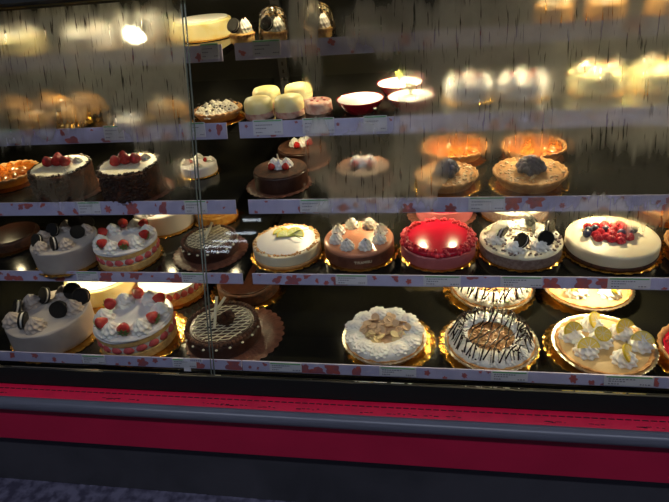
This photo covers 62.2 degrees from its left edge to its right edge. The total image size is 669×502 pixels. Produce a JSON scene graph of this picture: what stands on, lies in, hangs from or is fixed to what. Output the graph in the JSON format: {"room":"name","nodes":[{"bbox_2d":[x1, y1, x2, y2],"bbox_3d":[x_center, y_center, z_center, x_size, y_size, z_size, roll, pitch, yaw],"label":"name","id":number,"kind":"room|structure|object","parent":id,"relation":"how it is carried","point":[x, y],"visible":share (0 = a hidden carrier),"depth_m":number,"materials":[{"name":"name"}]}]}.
{"room":"food shop","nodes":[
{"label":"food shop","id":0,"kind":"room"},
{"bbox_2d":[0,477,290,501],"bbox_3d":[-2.872,4.766,-4.783,15.000,0.050,21.000,0,31,10],"label":"floor","id":1,"kind":"structure","parent":0,"point":[11,490],"depth_m":1.61,"materials":[{"name":"tile"}]},
{"bbox_2d":[0,0,668,501],"bbox_3d":[-0.086,-0.173,1.557,3.348,1.460,1.020,0,31,10],"label":"display case","id":2,"kind":"object","parent":1,"relation":"on","point":[279,438],"visible":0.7,"depth_m":1.40,"materials":[{"name":"black"}]},
{"bbox_2d":[0,22,258,70],"bbox_3d":[-0.983,-0.631,1.754,1.463,0.042,0.441,0,31,10],"label":"display shelf","id":3,"kind":"object","parent":2,"relation":"attached to","point":[225,46],"visible":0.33,"depth_m":1.49,"materials":[{"name":"black metal"}]},
{"bbox_2d":[2,30,59,56],"bbox_3d":[-0.904,-0.614,1.631,0.163,0.067,0.163,-13,31,-12],"label":"cake","id":4,"kind":"object","parent":3,"relation":"on","point":[5,34],"visible":0.02,"depth_m":1.58,"materials":[{"name":"food"}]},
{"bbox_2d":[6,51,200,70],"bbox_3d":[-1.024,-0.520,1.575,1.443,0.037,0.010,0,31,10],"label":"print","id":5,"kind":"object","parent":3,"relation":"attached to","point":[195,56],"depth_m":1.47,"materials":[{"name":"white paper"}]},
{"bbox_2d":[122,13,169,41],"bbox_3d":[-0.571,-0.677,1.677,0.168,0.073,0.168,-13,31,-12],"label":"cake","id":6,"kind":"object","parent":3,"relation":"on","point":[161,13],"visible":0.06,"depth_m":1.66,"materials":[{"name":"food"}]},
{"bbox_2d":[173,13,230,42],"bbox_3d":[-0.386,-0.658,1.633,0.198,0.053,0.198,0,31,10],"label":"cake","id":7,"kind":"object","parent":3,"relation":"on","point":[204,27],"visible":0.74,"depth_m":1.57,"materials":[{"name":"yellow food"}]},
{"bbox_2d":[200,43,219,59],"bbox_3d":[-0.327,-0.522,1.451,0.050,0.038,0.011,0,31,10],"label":"price tag","id":8,"kind":"object","parent":3,"relation":"attached to","point":[208,50],"visible":1,"depth_m":1.45,"materials":[{"name":"grey paper"}]},
{"bbox_2d":[0,78,273,145],"bbox_3d":[-0.971,-0.454,1.809,1.469,0.042,0.528,0,31,10],"label":"display shelf","id":9,"kind":"object","parent":2,"relation":"attached to","point":[237,90],"visible":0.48,"depth_m":1.58,"materials":[{"name":"black metal"}]},
{"bbox_2d":[1,129,21,143],"bbox_3d":[-0.914,-0.325,1.572,0.059,0.038,0.011,0,31,10],"label":"price tag","id":10,"kind":"object","parent":9,"relation":"attached to","point":[9,136],"visible":0.99,"depth_m":1.57,"materials":[{"name":"grey paper"}]},
{"bbox_2d":[7,98,30,119],"bbox_3d":[-0.970,-0.445,1.723,0.098,0.056,0.098,-2,31,6],"label":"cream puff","id":11,"kind":"object","parent":9,"relation":"on","point":[9,114],"visible":0.06,"depth_m":1.70,"materials":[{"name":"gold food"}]},
{"bbox_2d":[19,109,54,129],"bbox_3d":[-0.864,-0.382,1.601,0.096,0.055,0.096,-10,31,-8],"label":"pastry","id":12,"kind":"object","parent":9,"relation":"on","point":[33,127],"visible":0.11,"depth_m":1.57,"materials":[{"name":"brown food"}]},
{"bbox_2d":[19,120,54,129],"bbox_3d":[-0.863,-0.366,1.610,0.096,0.020,0.096,-10,31,-8],"label":"paper cup","id":13,"kind":"object","parent":12,"relation":"on","point":[33,127],"depth_m":1.57,"materials":[{"name":"brown paper"}]},
{"bbox_2d":[54,106,93,128],"bbox_3d":[-0.749,-0.386,1.583,0.107,0.061,0.107,-2,31,6],"label":"pastry","id":14,"kind":"object","parent":9,"relation":"on","point":[68,122],"visible":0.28,"depth_m":1.55,"materials":[{"name":"brown food"}]},
{"bbox_2d":[54,116,93,128],"bbox_3d":[-0.747,-0.368,1.594,0.107,0.020,0.107,-2,31,5],"label":"paper cup","id":15,"kind":"object","parent":14,"relation":"on","point":[74,122],"depth_m":1.55,"materials":[{"name":"gold metal"}]},
{"bbox_2d":[87,95,108,115],"bbox_3d":[-0.742,-0.449,1.692,0.098,0.056,0.098,11,34,25],"label":"pastry","id":16,"kind":"object","parent":9,"relation":"on","point":[95,112],"visible":0.09,"depth_m":1.67,"materials":[{"name":"brown food"}]},
{"bbox_2d":[88,107,108,115],"bbox_3d":[-0.740,-0.433,1.702,0.098,0.020,0.098,11,34,26],"label":"paper cup","id":17,"kind":"object","parent":16,"relation":"on","point":[95,112],"depth_m":1.67,"materials":[{"name":"gold paper"}]},
{"bbox_2d":[0,124,222,144],"bbox_3d":[-1.010,-0.320,1.591,1.450,0.037,0.010,0,31,10],"label":"print","id":18,"kind":"object","parent":9,"relation":"attached to","point":[213,131],"depth_m":1.54,"materials":[{"name":"white paper"}]},
{"bbox_2d":[103,125,124,139],"bbox_3d":[-0.604,-0.323,1.518,0.059,0.038,0.011,0,31,10],"label":"price tag","id":19,"kind":"object","parent":9,"relation":"attached to","point":[115,132],"visible":1,"depth_m":1.52,"materials":[{"name":"grey paper"}]},
{"bbox_2d":[114,112,140,125],"bbox_3d":[-0.575,-0.374,1.561,0.105,0.034,0.105,-13,31,-12],"label":"pastry","id":20,"kind":"object","parent":9,"relation":"on","point":[115,119],"visible":0.18,"depth_m":1.54,"materials":[{"name":"white food"}]},
{"bbox_2d":[156,100,191,119],"bbox_3d":[-0.473,-0.417,1.606,0.116,0.046,0.116,-6,31,-1],"label":"pastry","id":21,"kind":"object","parent":9,"relation":"on","point":[178,115],"visible":0.04,"depth_m":1.57,"materials":[{"name":"brown food"}]},
{"bbox_2d":[189,122,205,137],"bbox_3d":[-0.369,-0.322,1.478,0.053,0.038,0.011,0,31,10],"label":"price tag","id":22,"kind":"object","parent":9,"relation":"attached to","point":[199,126],"visible":0.69,"depth_m":1.48,"materials":[{"name":"grey paper"}]},
{"bbox_2d":[192,98,245,124],"bbox_3d":[-0.320,-0.385,1.528,0.155,0.044,0.155,0,31,10],"label":"tart","id":23,"kind":"object","parent":9,"relation":"on","point":[229,112],"visible":0.99,"depth_m":1.50,"materials":[{"name":"white food"}]},
{"bbox_2d":[0,193,277,283],"bbox_3d":[-0.937,-0.102,1.919,1.501,0.038,0.696,0,31,10],"label":"display shelf","id":24,"kind":"object","parent":2,"relation":"attached to","point":[21,266],"visible":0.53,"depth_m":1.63,"materials":[{"name":"black metal"}]},
{"bbox_2d":[0,222,45,257],"bbox_3d":[-1.041,-0.045,1.791,0.212,0.033,0.212,0,31,10],"label":"chocolate cake","id":25,"kind":"object","parent":24,"relation":"on","point":[15,238],"visible":0.88,"depth_m":1.76,"materials":[{"name":"brown food"}]},
{"bbox_2d":[30,215,98,277],"bbox_3d":[-0.787,-0.025,1.643,0.219,0.107,0.219,-22,34,-26],"label":"cake","id":26,"kind":"object","parent":24,"relation":"on","point":[57,250],"visible":0.98,"depth_m":1.59,"materials":[{"name":"white food"}]},
{"bbox_2d":[76,272,98,280],"bbox_3d":[-0.702,0.072,1.575,0.067,0.026,0.008,0,31,10],"label":"price tag","id":27,"kind":"object","parent":24,"relation":"attached to","point":[81,276],"visible":1,"depth_m":1.57,"materials":[{"name":"grey paper"}]},
{"bbox_2d":[0,272,228,282],"bbox_3d":[-1.003,0.073,1.629,1.457,0.025,0.007,0,31,10],"label":"print","id":28,"kind":"object","parent":24,"relation":"on","point":[144,277],"depth_m":1.56,"materials":[{"name":"white paper"}]},
{"bbox_2d":[92,218,163,271],"bbox_3d":[-0.606,-0.022,1.618,0.191,0.097,0.191,-14,32,-14],"label":"cake","id":29,"kind":"object","parent":24,"relation":"on","point":[134,246],"visible":1,"depth_m":1.57,"materials":[{"name":"white food"}]},
{"bbox_2d":[134,214,195,237],"bbox_3d":[-0.553,-0.132,1.795,0.214,0.095,0.214,7,33,21],"label":"cake","id":30,"kind":"object","parent":24,"relation":"on","point":[170,225],"visible":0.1,"depth_m":1.73,"materials":[{"name":"white food"}]},
{"bbox_2d":[181,273,205,282],"bbox_3d":[-0.387,0.073,1.521,0.069,0.026,0.008,0,31,10],"label":"price tag","id":31,"kind":"object","parent":24,"relation":"attached to","point":[186,277],"visible":0.94,"depth_m":1.52,"materials":[{"name":"grey paper"}]},
{"bbox_2d":[172,222,248,271],"bbox_3d":[-0.367,-0.036,1.610,0.223,0.089,0.222,-30,39,-35],"label":"cake","id":32,"kind":"object","parent":24,"relation":"on","point":[224,247],"visible":0.95,"depth_m":1.59,"materials":[{"name":"brown food"}]},
{"bbox_2d":[194,208,241,226],"bbox_3d":[-0.387,-0.125,1.817,0.163,0.033,0.163,0,31,10],"label":"cake","id":33,"kind":"object","parent":24,"relation":"on","point":[225,219],"visible":0.39,"depth_m":1.77,"materials":[{"name":"orange food"}]},
{"bbox_2d":[0,222,278,375],"bbox_3d":[-0.925,0.091,1.941,1.520,0.063,0.857,0,31,10],"label":"display shelf","id":34,"kind":"object","parent":2,"relation":"attached to","point":[10,291],"visible":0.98,"depth_m":1.55,"materials":[{"name":"black metal"}]},
{"bbox_2d":[2,282,97,363],"bbox_3d":[-0.839,0.195,1.654,0.277,0.129,0.277,-20,34,-23],"label":"cake","id":35,"kind":"object","parent":34,"relation":"on","point":[60,320],"visible":0.96,"depth_m":1.61,"materials":[{"name":"white food"}]},
{"bbox_2d":[81,355,105,363],"bbox_3d":[-0.657,0.296,1.514,0.069,0.024,0.007,0,31,10],"label":"price tag","id":36,"kind":"object","parent":34,"relation":"attached to","point":[93,359],"visible":1,"depth_m":1.51,"materials":[{"name":"grey paper"}]},
{"bbox_2d":[64,281,137,309],"bbox_3d":[-0.779,0.099,1.869,0.274,0.063,0.274,0,31,10],"label":"cake","id":37,"kind":"object","parent":34,"relation":"on","point":[99,291],"visible":0.23,"depth_m":1.78,"materials":[{"name":"beige food"}]},
{"bbox_2d":[10,353,242,369],"bbox_3d":[-0.982,0.296,1.572,1.507,0.023,0.007,0,31,10],"label":"print","id":38,"kind":"object","parent":34,"relation":"on","point":[220,364],"depth_m":1.50,"materials":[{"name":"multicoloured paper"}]},
{"bbox_2d":[93,287,186,366],"bbox_3d":[-0.560,0.203,1.605,0.260,0.118,0.260,0,31,10],"label":"cake","id":39,"kind":"object","parent":34,"relation":"on","point":[140,323],"visible":0.98,"depth_m":1.56,"materials":[{"name":"white food"}]},
{"bbox_2d":[138,282,210,309],"bbox_3d":[-0.535,0.104,1.827,0.249,0.055,0.249,1,31,11],"label":"cake","id":40,"kind":"object","parent":34,"relation":"on","point":[181,295],"visible":0.24,"depth_m":1.76,"materials":[{"name":"beige food"}]},
{"bbox_2d":[172,358,196,367],"bbox_3d":[-0.398,0.297,1.469,0.067,0.024,0.007,0,31,10],"label":"price tag","id":41,"kind":"object","parent":34,"relation":"attached to","point":[176,362],"visible":0.9,"depth_m":1.47,"materials":[{"name":"grey paper"}]},
{"bbox_2d":[183,296,284,360],"bbox_3d":[-0.292,0.190,1.572,0.288,0.128,0.287,16,37,32],"label":"cake","id":42,"kind":"object","parent":34,"relation":"on","point":[241,331],"visible":0.97,"depth_m":1.56,"materials":[{"name":"brown food"}]},
{"bbox_2d":[210,264,287,308],"bbox_3d":[-0.278,0.107,1.792,0.252,0.043,0.252,0,31,10],"label":"chocolate cake","id":43,"kind":"object","parent":34,"relation":"on","point":[260,295],"visible":0.53,"depth_m":1.73,"materials":[{"name":"brown food"}]},
{"bbox_2d":[0,132,283,215],"bbox_3d":[-0.953,-0.274,1.871,1.484,0.039,0.605,0,31,10],"label":"display shelf","id":44,"kind":"object","parent":2,"relation":"attached to","point":[237,158],"visible":0.62,"depth_m":1.70,"materials":[{"name":"black metal"}]},
{"bbox_2d":[0,160,38,193],"bbox_3d":[-1.038,-0.241,1.772,0.203,0.042,0.203,4,32,16],"label":"tart","id":45,"kind":"object","parent":44,"relation":"on","point":[13,174],"visible":0.84,"depth_m":1.74,"materials":[{"name":"orange food"}]},
{"bbox_2d":[27,152,101,201],"bbox_3d":[-0.791,-0.230,1.640,0.199,0.115,0.200,7,33,21],"label":"chocolate cake","id":46,"kind":"object","parent":44,"relation":"on","point":[59,178],"visible":0.98,"depth_m":1.59,"materials":[{"name":"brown food"}]},
{"bbox_2d":[77,202,100,213],"bbox_3d":[-0.691,-0.121,1.564,0.069,0.034,0.010,0,31,10],"label":"price tag","id":47,"kind":"object","parent":44,"relation":"attached to","point":[83,207],"visible":1,"depth_m":1.56,"materials":[{"name":"grey paper"}]},
{"bbox_2d":[0,201,224,214],"bbox_3d":[-1.004,-0.120,1.620,1.440,0.033,0.009,0,31,10],"label":"print","id":48,"kind":"object","parent":44,"relation":"attached to","point":[107,207],"depth_m":1.55,"materials":[{"name":"white paper"}]},
{"bbox_2d":[95,150,175,204],"bbox_3d":[-0.572,-0.228,1.595,0.200,0.120,0.200,-2,31,6],"label":"chocolate cake","id":49,"kind":"object","parent":44,"relation":"on","point":[123,178],"visible":1,"depth_m":1.55,"materials":[{"name":"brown food"}]},
{"bbox_2d":[184,200,206,212],"bbox_3d":[-0.378,-0.120,1.510,0.064,0.034,0.010,0,31,10],"label":"price tag","id":50,"kind":"object","parent":44,"relation":"attached to","point":[190,206],"visible":0.94,"depth_m":1.51,"materials":[{"name":"grey paper"}]},
{"bbox_2d":[179,153,220,179],"bbox_3d":[-0.416,-0.265,1.701,0.128,0.049,0.128,0,31,10],"label":"cake","id":51,"kind":"object","parent":44,"relation":"on","point":[208,167],"visible":0.88,"depth_m":1.68,"materials":[{"name":"white food"}]},
{"bbox_2d":[0,0,668,394],"bbox_3d":[-0.135,-0.124,1.277,3.280,0.843,0.299,0,31,10],"label":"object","id":52,"kind":"structure","parent":2,"relation":"attached to","point":[484,74],"depth_m":1.17,"materials":[{"name":"grey"}]},
{"bbox_2d":[183,358,201,361],"bbox_3d":[-0.357,0.275,1.397,0.052,0.009,0.004,0,31,10],"label":"sticker","id":53,"kind":"object","parent":52,"relation":"attached to","point":[184,359],"visible":1,"depth_m":1.40,"materials":[{"name":"grey"}]},
{"bbox_2d":[234,0,659,59],"bbox_3d":[0.661,-0.625,1.471,1.802,0.042,0.441,0,31,10],"label":"display shelf","id":54,"kind":"object","parent":2,"relation":"attached to","point":[341,44],"visible":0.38,"depth_m":1.41,"materials":[{"name":"black metal"}]},
{"bbox_2d":[227,18,254,44],"bbox_3d":[-0.248,-0.587,1.476,0.072,0.068,0.072,0,31,10],"label":"cupcake","id":55,"kind":"object","parent":54,"relation":"on","point":[241,31],"visible":0.98,"depth_m":1.46,"materials":[{"name":"white food"}]},
{"bbox_2d":[252,39,280,56],"bbox_3d":[-0.175,-0.522,1.425,0.075,0.038,0.011,0,31,10],"label":"price tag","id":56,"kind":"object","parent":54,"relation":"attached to","point":[271,47],"visible":1,"depth_m":1.42,"materials":[{"name":"grey paper"}]},
{"bbox_2d":[259,5,290,39],"bbox_3d":[-0.160,-0.592,1.447,0.085,0.092,0.084,0,31,10],"label":"cupcake","id":57,"kind":"object","parent":54,"relation":"on","point":[269,28],"visible":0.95,"depth_m":1.44,"materials":[{"name":"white food"}]},
{"bbox_2d":[304,1,336,38],"bbox_3d":[-0.041,-0.594,1.431,0.085,0.092,0.084,0,31,10],"label":"cupcake","id":58,"kind":"object","parent":54,"relation":"on","point":[326,27],"visible":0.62,"depth_m":1.43,"materials":[{"name":"white food"}]},
{"bbox_2d":[238,24,640,55],"bbox_3d":[0.627,-0.513,1.290,1.779,0.037,0.010,0,31,10],"label":"print","id":59,"kind":"object","parent":54,"relation":"attached to","point":[345,44],"depth_m":1.39,"materials":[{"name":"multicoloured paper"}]},
{"bbox_2d":[239,60,668,137],"bbox_3d":[0.672,-0.447,1.526,1.796,0.042,0.528,0,31,10],"label":"display shelf","id":60,"kind":"object","parent":2,"relation":"attached to","point":[333,87],"visible":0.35,"depth_m":1.50,"materials":[{"name":"black metal"}]},
{"bbox_2d":[244,95,273,120],"bbox_3d":[-0.207,-0.393,1.512,0.080,0.054,0.080,0,31,10],"label":"cake","id":61,"kind":"object","parent":60,"relation":"on","point":[257,107],"visible":1,"depth_m":1.49,"materials":[{"name":"food"}]},
{"bbox_2d":[252,85,280,107],"bbox_3d":[-0.196,-0.447,1.599,0.082,0.054,0.082,0,31,10],"label":"cake","id":62,"kind":"object","parent":60,"relation":"on","point":[272,91],"visible":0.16,"depth_m":1.57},
{"bbox_2d":[252,119,282,134],"bbox_3d":[-0.173,-0.322,1.444,0.080,0.038,0.011,0,31,10],"label":"price tag","id":63,"kind":"object","parent":60,"relation":"attached to","point":[274,126],"visible":1,"depth_m":1.44,"materials":[{"name":"grey paper"}]},
{"bbox_2d":[274,93,304,118],"bbox_3d":[-0.123,-0.397,1.503,0.082,0.054,0.082,0,31,10],"label":"cake","id":64,"kind":"object","parent":60,"relation":"on","point":[287,105],"visible":1,"depth_m":1.48,"materials":[{"name":"food"}]},
{"bbox_2d":[284,82,312,102],"bbox_3d":[-0.104,-0.457,1.601,0.082,0.054,0.082,0,31,10],"label":"cake","id":65,"kind":"object","parent":60,"relation":"on","point":[304,89],"visible":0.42,"depth_m":1.57,"materials":[{"name":"food"}]},
{"bbox_2d":[304,96,332,117],"bbox_3d":[-0.042,-0.380,1.468,0.074,0.047,0.074,0,31,10],"label":"cake","id":66,"kind":"object","parent":60,"relation":"on","point":[315,107],"visible":0.97,"depth_m":1.44,"materials":[{"name":"food"}]},
{"bbox_2d":[302,117,334,133],"bbox_3d":[-0.041,-0.321,1.421,0.083,0.038,0.011,0,31,10],"label":"price tag","id":67,"kind":"object","parent":60,"relation":"attached to","point":[309,124],"visible":1,"depth_m":1.42,"materials":[{"name":"grey paper"}]},
{"bbox_2d":[336,92,383,115],"bbox_3d":[0.069,-0.393,1.482,0.130,0.038,0.130,0,31,10],"label":"dessert cup","id":68,"kind":"object","parent":60,"relation":"on","point":[356,103],"visible":1,"depth_m":1.45,"materials":[{"name":"red"}]},
{"bbox_2d":[363,115,386,131],"bbox_3d":[0.103,-0.321,1.397,0.059,0.038,0.011,0,31,10],"label":"price tag","id":69,"kind":"object","parent":60,"relation":"attached to","point":[371,123],"visible":1,"depth_m":1.40,"materials":[{"name":"grey paper"}]},
{"bbox_2d":[377,70,421,95],"bbox_3d":[0.186,-0.481,1.582,0.134,0.068,0.134,0,31,10],"label":"dessert cup","id":70,"kind":"object","parent":60,"relation":"on","point":[387,86],"visible":0.69,"depth_m":1.57,"materials":[{"name":"red"}]},
{"bbox_2d":[387,82,425,110],"bbox_3d":[0.200,-0.408,1.458,0.126,0.067,0.126,0,31,10],"label":"dessert cup","id":71,"kind":"object","parent":60,"relation":"on","point":[399,99],"visible":0.71,"depth_m":1.45,"materials":[{"name":"red"}]},
{"bbox_2d":[245,109,667,136],"bbox_3d":[0.619,-0.314,1.311,1.733,0.037,0.010,0,31,10],"label":"print","id":72,"kind":"object","parent":60,"relation":"attached to","point":[343,126],"depth_m":1.41,"materials":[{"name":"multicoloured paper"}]},
{"bbox_2d":[446,75,490,104],"bbox_3d":[0.360,-0.443,1.492,0.144,0.064,0.144,-20,34,-23],"label":"cake","id":73,"kind":"object","parent":60,"relation":"on","point":[459,75],"visible":0.05,"depth_m":1.47,"materials":[{"name":"white food"}]},
{"bbox_2d":[242,285,668,393],"bbox_3d":[0.702,0.098,1.661,1.780,0.063,0.857,0,31,10],"label":"display shelf","id":74,"kind":"object","parent":2,"relation":"attached to","point":[314,318],"visible":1,"depth_m":1.54,"materials":[{"name":"black metal"}]},
{"bbox_2d":[269,362,301,371],"bbox_3d":[-0.126,0.298,1.422,0.085,0.024,0.007,0,31,10],"label":"price tag","id":75,"kind":"object","parent":74,"relation":"attached to","point":[274,366],"visible":1,"depth_m":1.42,"materials":[{"name":"grey paper"}]},
{"bbox_2d":[342,306,435,366],"bbox_3d":[0.146,0.220,1.506,0.256,0.071,0.254,-6,31,-1],"label":"cake","id":76,"kind":"object","parent":74,"relation":"on","point":[380,336],"visible":0.99,"depth_m":1.46,"materials":[{"name":"white food"}]},
{"bbox_2d":[379,366,415,376],"bbox_3d":[0.156,0.299,1.374,0.091,0.024,0.007,0,31,10],"label":"price tag","id":77,"kind":"object","parent":74,"relation":"attached to","point":[383,371],"visible":1,"depth_m":1.37,"materials":[{"name":"grey paper"}]},
{"bbox_2d":[248,363,658,386],"bbox_3d":[0.634,0.303,1.294,1.742,0.023,0.007,0,31,10],"label":"print","id":78,"kind":"object","parent":74,"relation":"on","point":[314,368],"depth_m":1.35,"materials":[{"name":"white paper"}]},
{"bbox_2d":[437,305,539,370],"bbox_3d":[0.407,0.216,1.456,0.264,0.084,0.273,-20,34,-23],"label":"pie","id":79,"kind":"object","parent":74,"relation":"on","point":[493,340],"visible":0.99,"depth_m":1.42,"materials":[{"name":"white food"}]},
{"bbox_2d":[443,287,535,314],"bbox_3d":[0.468,0.084,1.666,0.275,0.085,0.284,-20,34,-23],"label":"pie","id":80,"kind":"object","parent":74,"relation":"on","point":[516,300],"visible":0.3,"depth_m":1.58,"materials":[{"name":"white food"}]},
{"bbox_2d":[491,371,527,381],"bbox_3d":[0.418,0.300,1.329,0.085,0.024,0.007,0,31,10],"label":"price tag","id":81,"kind":"object","parent":74,"relation":"attached to","point":[495,375],"visible":1,"depth_m":1.33,"materials":[{"name":"grey paper"}]},
{"bbox_2d":[535,288,635,314],"bbox_3d":[0.726,0.087,1.626,0.267,0.077,0.271,-9,31,-5],"label":"tart","id":82,"kind":"object","parent":74,"relation":"on","point":[573,301],"visible":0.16,"depth_m":1.56,"materials":[{"name":"beige food"}]},
{"bbox_2d":[542,311,659,375],"bbox_3d":[0.671,0.223,1.409,0.261,0.076,0.265,0,31,10],"label":"tart","id":83,"kind":"object","parent":74,"relation":"on","point":[592,343],"visible":0.98,"depth_m":1.38,"materials":[{"name":"beige food"}]},
{"bbox_2d":[604,375,654,386],"bbox_3d":[0.680,0.301,1.283,0.107,0.024,0.007,0,31,10],"label":"price tag","id":84,"kind":"object","parent":74,"relation":"attached to","point":[608,379],"visible":1,"depth_m":1.28,"materials":[{"name":"grey paper"}]},
{"bbox_2d":[655,324,668,372],"bbox_3d":[0.907,0.244,1.352,0.231,0.057,0.231,-15,32,-16],"label":"tart","id":85,"kind":"object","parent":74,"relation":"on","point":[662,341],"visible":0.88,"depth_m":1.38,"materials":[{"name":"red food"}]},
{"bbox_2d":[248,126,668,213],"bbox_3d":[0.691,-0.268,1.588,1.780,0.039,0.605,0,31,10],"label":"display shelf","id":86,"kind":"object","parent":2,"relation":"attached to","point":[599,170],"visible":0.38,"depth_m":1.45,"materials":[{"name":"black metal"}]},
{"bbox_2d":[246,154,312,197],"bbox_3d":[-0.160,-0.228,1.557,0.189,0.091,0.189,0,31,10],"label":"cake","id":87,"kind":"object","parent":86,"relation":"on","point":[279,177],"visible":1,"depth_m":1.52,"materials":[{"name":"brown food"}]},
{"bbox_2d":[276,136,330,171],"bbox_3d":[-0.106,-0.310,1.698,0.187,0.078,0.187,-22,34,-26],"label":"cake","id":88,"kind":"object","parent":86,"relation":"on","point":[304,148],"visible":0.81,"depth_m":1.67,"materials":[{"name":"brown food"}]},
{"bbox_2d":[299,199,329,211],"bbox_3d":[-0.052,-0.119,1.454,0.080,0.034,0.010,0,31,10],"label":"price tag","id":89,"kind":"object","parent":86,"relation":"attached to","point":[306,205],"visible":1,"depth_m":1.45,"materials":[{"name":"grey paper"}]},
{"bbox_2d":[335,151,390,194],"bbox_3d":[0.070,-0.232,1.528,0.189,0.088,0.189,0,31,10],"label":"cake","id":90,"kind":"object","parent":86,"relation":"on","point":[382,165],"visible":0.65,"depth_m":1.51,"materials":[{"name":"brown food"}]},
{"bbox_2d":[415,158,480,196],"bbox_3d":[0.296,-0.207,1.461,0.175,0.076,0.175,21,39,37],"label":"tart","id":91,"kind":"object","parent":86,"relation":"on","point":[458,179],"visible":0.71,"depth_m":1.43,"materials":[{"name":"brown food"}]},
{"bbox_2d":[421,134,489,166],"bbox_3d":[0.355,-0.297,1.636,0.203,0.042,0.203,9,34,23],"label":"tart","id":92,"kind":"object","parent":86,"relation":"on","point":[472,154],"visible":0.36,"depth_m":1.58,"materials":[{"name":"orange food"}]},
{"bbox_2d":[254,196,668,212],"bbox_3d":[0.649,-0.114,1.336,1.756,0.033,0.009,0,31,10],"label":"print","id":93,"kind":"object","parent":86,"relation":"attached to","point":[512,203],"depth_m":1.39,"materials":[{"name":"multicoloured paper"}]},
{"bbox_2d":[468,197,504,210],"bbox_3d":[0.378,-0.117,1.380,0.088,0.034,0.010,0,31,10],"label":"price tag","id":94,"kind":"object","parent":86,"relation":"attached to","point":[474,203],"visible":1,"depth_m":1.38,"materials":[{"name":"grey paper"}]},
{"bbox_2d":[489,154,569,195],"bbox_3d":[0.502,-0.208,1.424,0.199,0.080,0.199,-25,36,-29],"label":"tart","id":95,"kind":"object","parent":86,"relation":"on","point":[527,175],"visible":1,"depth_m":1.40,"materials":[{"name":"brown food"}]},
{"bbox_2d":[497,133,568,163],"bbox_3d":[0.568,-0.291,1.590,0.197,0.041,0.197,23,41,39],"label":"tart","id":96,"kind":"object","parent":86,"relation":"on","point":[555,150],"visible":0.56,"depth_m":1.55,"materials":[{"name":"orange food"}]},
{"bbox_2d":[252,211,668,289],"bbox_3d":[0.703,-0.096,1.637,1.771,0.038,0.696,0,31,10],"label":"display shelf","id":97,"kind":"object","parent":2,"relation":"attached to","point":[568,274],"visible":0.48,"depth_m":1.46,"materials":[{"name":"black metal"}]},
{"bbox_2d":[251,223,323,272],"bbox_3d":[-0.136,-0.021,1.574,0.214,0.062,0.214,7,33,21],"label":"cheesecake","id":98,"kind":"object","parent":97,"relation":"on","point":[289,247],"visible":1,"depth_m":1.54,"materials":[{"name":"white food"}]},
{"bbox_2d":[335,274,366,284],"bbox_3d":[0.044,0.075,1.447,0.083,0.026,0.008,0,31,10],"label":"price tag","id":99,"kind":"object","parent":97,"relation":"attached to","point":[340,279],"visible":1,"depth_m":1.45,"materials":[{"name":"grey paper"}]},
{"bbox_2d":[321,217,397,271],"bbox_3d":[0.068,-0.032,1.540,0.218,0.079,0.218,-13,31,-12],"label":"cake","id":100,"kind":"object","parent":97,"relation":"on","point":[367,245],"visible":1,"depth_m":1.49,"materials":[{"name":"brown food"}]},
{"bbox_2d":[397,217,478,272],"bbox_3d":[0.282,-0.025,1.513,0.222,0.060,0.222,7,33,21],"label":"cake","id":101,"kind":"object","parent":97,"relation":"on","point":[433,245],"visible":1,"depth_m":1.47,"materials":[{"name":"red food"}]},
{"bbox_2d":[407,212,476,224],"bbox_3d":[0.327,-0.145,1.692,0.212,0.075,0.212,-13,31,-12],"label":"cake","id":102,"kind":"object","parent":97,"relation":"on","point":[465,217],"visible":0.09,"depth_m":1.64,"materials":[{"name":"food"}]},
{"bbox_2d":[423,275,460,285],"bbox_3d":[0.273,0.075,1.407,0.093,0.026,0.008,0,31,10],"label":"price tag","id":103,"kind":"object","parent":97,"relation":"attached to","point":[427,280],"visible":1,"depth_m":1.41,"materials":[{"name":"grey paper"}]},
{"bbox_2d":[259,275,666,289],"bbox_3d":[0.645,0.079,1.346,1.732,0.025,0.007,0,31,10],"label":"print","id":104,"kind":"object","parent":97,"relation":"on","point":[558,282],"depth_m":1.40,"materials":[{"name":"white paper"}]},
{"bbox_2d":[478,212,550,222],"bbox_3d":[0.542,-0.159,1.670,0.216,0.084,0.216,-24,35,-28],"label":"cheesecake","id":105,"kind":"object","parent":97,"relation":"on","point":[493,217],"visible":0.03,"depth_m":1.61,"materials":[{"name":"beige food"}]},
{"bbox_2d":[477,212,564,272],"bbox_3d":[0.496,-0.039,1.476,0.229,0.085,0.229,0,31,10],"label":"cheesecake","id":106,"kind":"object","parent":97,"relation":"on","point":[526,244],"visible":1,"depth_m":1.43,"materials":[{"name":"white food"}]},
{"bbox_2d":[500,276,542,286],"bbox_3d":[0.463,0.076,1.375,0.100,0.026,0.008,0,31,10],"label":"price tag","id":107,"kind":"object","parent":97,"relation":"attached to","point":[505,281],"visible":1,"depth_m":1.37,"materials":[{"name":"grey paper"}]},
{"bbox_2d":[562,216,663,274],"bbox_3d":[0.722,-0.031,1.447,0.249,0.063,0.249,-6,31,-1],"label":"cheesecake","id":108,"kind":"object","parent":97,"relation":"on","point":[593,243],"visible":1,"depth_m":1.40,"materials":[{"name":"white food"}]},
{"bbox_2d":[607,278,650,288],"bbox_3d":[0.707,0.077,1.333,0.096,0.026,0.008,0,31,10],"label":"price tag","id":109,"kind":"object","parent":97,"relation":"attached to","point":[629,283],"visible":1,"depth_m":1.33,"materials":[{"name":"grey paper"}]},
{"bbox_2d":[631,211,668,227],"bbox_3d":[0.968,-0.129,1.590,0.214,0.042,0.214,6,33,19],"label":"tart","id":110,"kind":"object","parent":97,"relation":"on","point":[660,223],"visible":0.09,"depth_m":1.54,"materials":[{"name":"brown food"}]},
{"bbox_2d":[660,230,668,259],"bbox_3d":[0.926,-0.011,1.402,0.184,0.041,0.184,22,40,38],"label":"tart","id":111,"kind":"object","parent":97,"relation":"on","point":[664,249],"visible":0.89,"depth_m":1.43,"materials":[{"name":"brown food"}]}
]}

